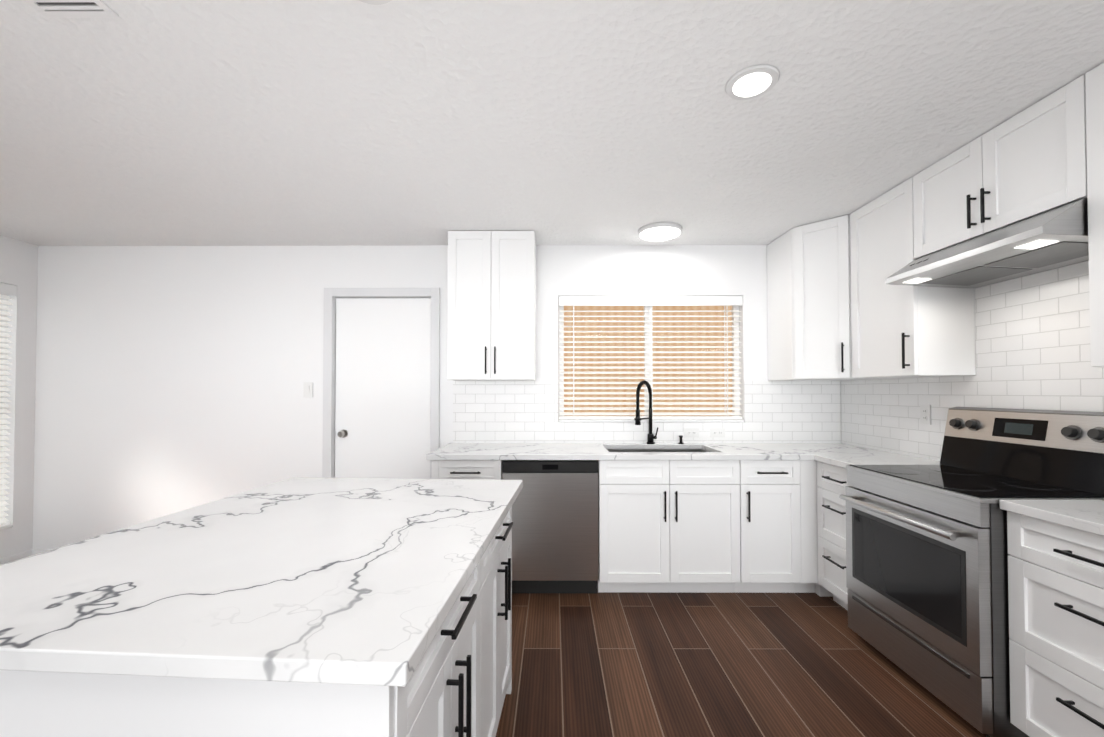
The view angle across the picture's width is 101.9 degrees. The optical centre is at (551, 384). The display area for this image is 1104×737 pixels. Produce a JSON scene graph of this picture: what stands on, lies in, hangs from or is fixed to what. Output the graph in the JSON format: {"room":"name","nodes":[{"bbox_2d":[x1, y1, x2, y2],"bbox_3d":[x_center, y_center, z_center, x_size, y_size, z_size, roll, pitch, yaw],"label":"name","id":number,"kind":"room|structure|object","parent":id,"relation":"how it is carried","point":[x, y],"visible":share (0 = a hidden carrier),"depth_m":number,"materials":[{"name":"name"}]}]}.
{"room":"kitchen","nodes":[
{"label":"kitchen","id":0,"kind":"room"},
{"bbox_2d":[0,235,37,558],"bbox_3d":[-4.072,0.087,0.068,0.120,2.440,6.800,0,-1,0],"label":"wall","id":1,"kind":"structure","parent":0,"point":[18,264],"depth_m":3.37,"materials":[{"name":"white paint"}]},
{"bbox_2d":[0,293,11,529],"bbox_3d":[-4.061,0.149,2.752,0.110,1.796,1.166,0,-1,0],"label":"window","id":2,"kind":"structure","parent":1,"relation":"in","point":[9,525],"depth_m":3.32,"materials":[{"name":"white"}]},
{"bbox_2d":[0,283,16,526],"bbox_3d":[-4.034,0.139,2.752,0.064,1.772,1.162,0,-1,0],"label":"window blinds","id":3,"kind":"object","parent":2,"relation":"attached to","point":[8,289],"visible":1,"depth_m":3.30,"materials":[{"name":"white"}]},
{"bbox_2d":[0,550,31,564],"bbox_3d":[-4.003,1.259,0.040,0.013,0.095,6.782,0,-1,0],"label":"baseboard","id":4,"kind":"structure","parent":1,"relation":"attached to","point":[18,556],"depth_m":3.33,"materials":[{"name":"white paint"}]},
{"bbox_2d":[33,245,840,548],"bbox_3d":[-0.886,0.141,3.518,6.470,2.440,0.120,0,-1,0],"label":"wall","id":5,"kind":"structure","parent":0,"point":[171,379],"depth_m":3.47,"materials":[{"name":"white paint"}]},
{"bbox_2d":[31,549,51,554],"bbox_3d":[-2.383,1.313,3.434,3.232,0.095,0.013,0,-1,0],"label":"baseboard","id":6,"kind":"structure","parent":5,"relation":"attached to","point":[36,551],"depth_m":3.43,"materials":[{"name":"white paint"}]},
{"bbox_2d":[303,382,312,396],"bbox_3d":[-1.882,0.040,3.453,0.072,0.115,0.013,0,-1,0],"label":"light switch","id":7,"kind":"object","parent":5,"relation":"attached to","point":[307,389],"visible":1,"depth_m":3.45,"materials":[{"name":"white plastic"}]},
{"bbox_2d":[322,288,439,478],"bbox_3d":[-1.312,0.308,3.495,0.892,2.106,0.158,0,-1,0],"label":"door","id":8,"kind":"structure","parent":5,"relation":"in","point":[381,382],"depth_m":3.49,"materials":[{"name":"white paint"}]},
{"bbox_2d":[447,231,535,380],"bbox_3d":[-0.427,-0.555,3.282,0.610,1.046,0.364,0,-1,0],"label":"upper cabinet","id":9,"kind":"object","parent":5,"relation":"attached to","point":[491,305],"visible":1,"depth_m":3.14,"materials":[{"name":"white paint"}]},
{"bbox_2d":[453,381,840,442],"bbox_3d":[0.726,0.211,3.444,2.975,0.479,0.010,0,-1,0],"label":"backsplash","id":10,"kind":"structure","parent":5,"relation":"attached to","point":[527,411],"depth_m":3.44,"materials":[{"name":"tile"}]},
{"bbox_2d":[684,428,698,436],"bbox_3d":[1.068,0.370,3.430,0.115,0.070,0.009,0,-1,0],"label":"outlet","id":11,"kind":"object","parent":10,"relation":"attached to","point":[691,432],"visible":1,"depth_m":3.43,"materials":[{"name":"white plastic"}]},
{"bbox_2d":[710,428,724,436],"bbox_3d":[1.268,0.370,3.429,0.115,0.070,0.009,0,-1,0],"label":"outlet","id":12,"kind":"object","parent":10,"relation":"attached to","point":[717,432],"visible":1,"depth_m":3.43,"materials":[{"name":"white plastic"}]},
{"bbox_2d":[558,298,743,421],"bbox_3d":[0.763,-0.199,3.508,1.426,0.976,0.124,0,-1,0],"label":"window","id":13,"kind":"structure","parent":5,"relation":"in","point":[646,375],"depth_m":3.54,"materials":[{"name":"white"}]},
{"bbox_2d":[559,296,742,418],"bbox_3d":[0.763,-0.209,3.488,1.422,0.952,0.064,0,-1,0],"label":"window blinds","id":14,"kind":"object","parent":13,"relation":"attached to","point":[650,301],"visible":0.92,"depth_m":3.48,"materials":[{"name":"white"}]},
{"bbox_2d":[767,215,896,380],"bbox_3d":[1.943,-0.558,3.150,0.562,1.046,0.614,0,-1,0],"label":"upper cabinet","id":15,"kind":"object","parent":5,"relation":"attached to","point":[809,302],"visible":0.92,"depth_m":3.01,"materials":[{"name":"white paint"}]},
{"bbox_2d":[0,0,1103,245],"bbox_3d":[-0.897,-1.182,0.138,6.470,0.100,6.920,0,-1,0],"label":"ceiling","id":16,"kind":"structure","parent":0,"point":[342,122],"depth_m":1.81,"materials":[{"name":"white paint"}]},
{"bbox_2d":[23,0,118,17],"bbox_3d":[-1.414,-1.112,1.079,0.220,0.008,0.540,0,-1,0],"label":"ceiling vent","id":17,"kind":"object","parent":16,"relation":"in","point":[70,8],"visible":1,"depth_m":1.31,"materials":[{"name":"white metal"}]},
{"bbox_2d":[359,0,391,4],"bbox_3d":[-0.509,-1.109,1.216,0.184,0.010,0.184,0,-1,0],"label":"recessed light","id":18,"kind":"object","parent":16,"relation":"in","point":[376,2],"visible":1,"depth_m":1.29,"materials":[{"name":"white"}]},
{"bbox_2d":[638,222,681,240],"bbox_3d":[0.757,-1.067,3.142,0.304,0.033,0.304,0,-1,0],"label":"recessed light","id":19,"kind":"object","parent":16,"relation":"in","point":[660,231],"visible":1,"depth_m":3.08,"materials":[{"name":"white plastic"}]},
{"bbox_2d":[725,64,779,99],"bbox_3d":[0.733,-1.102,1.642,0.184,0.010,0.184,0,-1,0],"label":"recessed light","id":20,"kind":"object","parent":16,"relation":"in","point":[752,82],"visible":1,"depth_m":1.63,"materials":[{"name":"white plastic"}]},
{"bbox_2d":[496,590,985,736],"bbox_3d":[-0.897,1.357,0.098,6.470,0.100,6.920,0,-1,0],"label":"floor","id":21,"kind":"structure","parent":0,"point":[629,664],"depth_m":2.07,"materials":[{"name":"brown wood"}]},
{"bbox_2d":[0,507,512,736],"bbox_3d":[-0.654,0.889,1.351,0.962,0.876,1.290,0,-1,3],"label":"kitchen island","id":22,"kind":"object","parent":21,"relation":"on","point":[459,683],"visible":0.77,"depth_m":0.73,"materials":[{"name":"white paint"}]},
{"bbox_2d":[0,477,522,686],"bbox_3d":[-0.705,0.434,1.361,1.070,0.034,1.360,0,-1,3],"label":"island countertop","id":23,"kind":"structure","parent":22,"relation":"on","point":[357,581],"depth_m":0.91,"materials":[{"name":"stone"}]},
{"bbox_2d":[431,460,501,479],"bbox_3d":[-0.541,0.917,3.114,0.444,0.876,0.654,0,-1,0],"label":"base cabinet","id":24,"kind":"object","parent":21,"relation":"on","point":[470,469],"visible":0.23,"depth_m":2.83,"materials":[{"name":"white paint"}]},
{"bbox_2d":[502,460,598,593],"bbox_3d":[-0.010,0.922,3.112,0.612,0.866,0.601,0,-1,0],"label":"dishwasher","id":25,"kind":"object","parent":21,"relation":"on","point":[555,527],"visible":0.9,"depth_m":2.82,"materials":[{"name":"silver metal"}]},
{"bbox_2d":[597,460,739,592],"bbox_3d":[0.743,0.917,3.110,0.888,0.876,0.654,0,-1,0],"label":"base cabinet","id":26,"kind":"object","parent":21,"relation":"on","point":[669,526],"visible":0.83,"depth_m":2.83,"materials":[{"name":"white paint"}]},
{"bbox_2d":[735,460,832,596],"bbox_3d":[1.707,0.917,3.107,1.035,0.876,0.654,0,-1,0],"label":"base cabinet","id":27,"kind":"object","parent":21,"relation":"on","point":[778,531],"visible":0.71,"depth_m":2.83,"materials":[{"name":"white paint"}]},
{"bbox_2d":[426,443,881,459],"bbox_3d":[0.718,0.462,3.123,3.012,0.034,0.642,0,-1,0],"label":"countertop","id":28,"kind":"structure","parent":27,"relation":"on","point":[451,451],"depth_m":2.96,"materials":[{"name":"stone"}]},
{"bbox_2d":[634,380,657,443],"bbox_3d":[0.698,0.208,3.325,0.202,0.480,0.210,0,-1,0],"label":"faucet","id":29,"kind":"object","parent":28,"relation":"on","point":[651,436],"visible":1,"depth_m":3.36,"materials":[{"name":"black metal"}]},
{"bbox_2d":[607,449,707,451],"bbox_3d":[0.747,0.594,3.135,0.788,0.228,0.468,0,-1,0],"label":"sink","id":30,"kind":"object","parent":28,"relation":"in","point":[655,450],"visible":0.02,"depth_m":3.34,"materials":[{"name":"silver metal"}]},
{"bbox_2d":[817,461,848,610],"bbox_3d":[1.926,0.909,2.605,0.594,0.876,0.413,0,-1,0],"label":"base cabinet","id":31,"kind":"object","parent":21,"relation":"on","point":[831,504],"visible":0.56,"depth_m":2.67,"materials":[{"name":"white paint"}]},
{"bbox_2d":[814,451,940,468],"bbox_3d":[1.932,0.454,2.600,0.582,0.034,0.390,0,-1,0],"label":"countertop","id":32,"kind":"structure","parent":31,"relation":"on","point":[842,455],"depth_m":2.65,"materials":[{"name":"stone"}]},
{"bbox_2d":[839,407,1103,736],"bbox_3d":[1.855,0.725,2.018,0.698,1.225,0.756,0,-1,0],"label":"stove","id":33,"kind":"object","parent":21,"relation":"on","point":[927,554],"visible":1,"depth_m":1.87,"materials":[{"name":"silver metal"}]},
{"bbox_2d":[1007,511,1103,736],"bbox_3d":[1.922,0.887,1.251,0.594,0.876,0.760,0,-1,0],"label":"base cabinet","id":34,"kind":"object","parent":21,"relation":"on","point":[1056,610],"visible":0.98,"depth_m":1.49,"materials":[{"name":"white paint"}]},
{"bbox_2d":[999,500,1103,535],"bbox_3d":[1.928,0.432,1.247,0.582,0.034,0.786,0,-1,0],"label":"countertop","id":35,"kind":"structure","parent":34,"relation":"on","point":[1086,515],"depth_m":1.50,"materials":[{"name":"stone"}]},
{"bbox_2d":[844,260,1088,380],"bbox_3d":[2.278,0.086,0.048,0.120,2.440,6.800,0,-1,0],"label":"wall","id":36,"kind":"structure","parent":0,"point":[995,283],"depth_m":2.14,"materials":[{"name":"white paint"}]},
{"bbox_2d":[850,177,975,377],"bbox_3d":[2.041,-0.566,2.593,0.364,1.046,0.493,0,-1,0],"label":"upper cabinet","id":37,"kind":"object","parent":36,"relation":"attached to","point":[902,331],"visible":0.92,"depth_m":2.47,"materials":[{"name":"white paint"}]},
{"bbox_2d":[841,261,1103,460],"bbox_3d":[2.216,-0.037,2.149,0.010,0.934,2.576,0,-1,0],"label":"backsplash","id":38,"kind":"structure","parent":36,"relation":"attached to","point":[1032,338],"depth_m":2.18,"materials":[{"name":"tile"}]},
{"bbox_2d":[920,405,930,424],"bbox_3d":[2.208,0.177,2.648,0.009,0.115,0.070,0,-1,0],"label":"outlet","id":39,"kind":"object","parent":38,"relation":"attached to","point":[925,414],"visible":1,"depth_m":2.64,"materials":[{"name":"white plastic"}]},
{"bbox_2d":[913,75,1087,258],"bbox_3d":[2.039,-0.880,1.970,0.364,0.439,0.760,0,-1,0],"label":"upper cabinet","id":40,"kind":"object","parent":36,"relation":"attached to","point":[1029,162],"visible":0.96,"depth_m":1.87,"materials":[{"name":"white paint"}]},
{"bbox_2d":[886,198,1088,287],"bbox_3d":[1.976,-0.583,1.965,0.465,0.151,0.752,0,-1,0],"label":"range hood","id":41,"kind":"object","parent":40,"relation":"attached to","point":[1055,238],"visible":1,"depth_m":1.85,"materials":[{"name":"silver metal"}]},
{"bbox_2d":[1085,63,1103,367],"bbox_3d":[2.036,-0.589,1.196,0.364,1.046,0.773,0,-1,0],"label":"upper cabinet","id":42,"kind":"object","parent":36,"relation":"attached to","point":[1094,83],"visible":1,"depth_m":1.56,"materials":[{"name":"white paint"}]},
{"label":"outside","id":43,"kind":"structure","parent":0,"visible":0},
{"bbox_2d":[564,306,731,415],"bbox_3d":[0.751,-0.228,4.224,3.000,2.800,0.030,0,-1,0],"label":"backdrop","id":44,"kind":"structure","parent":43,"point":[642,344],"depth_m":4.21,"materials":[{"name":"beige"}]}
]}

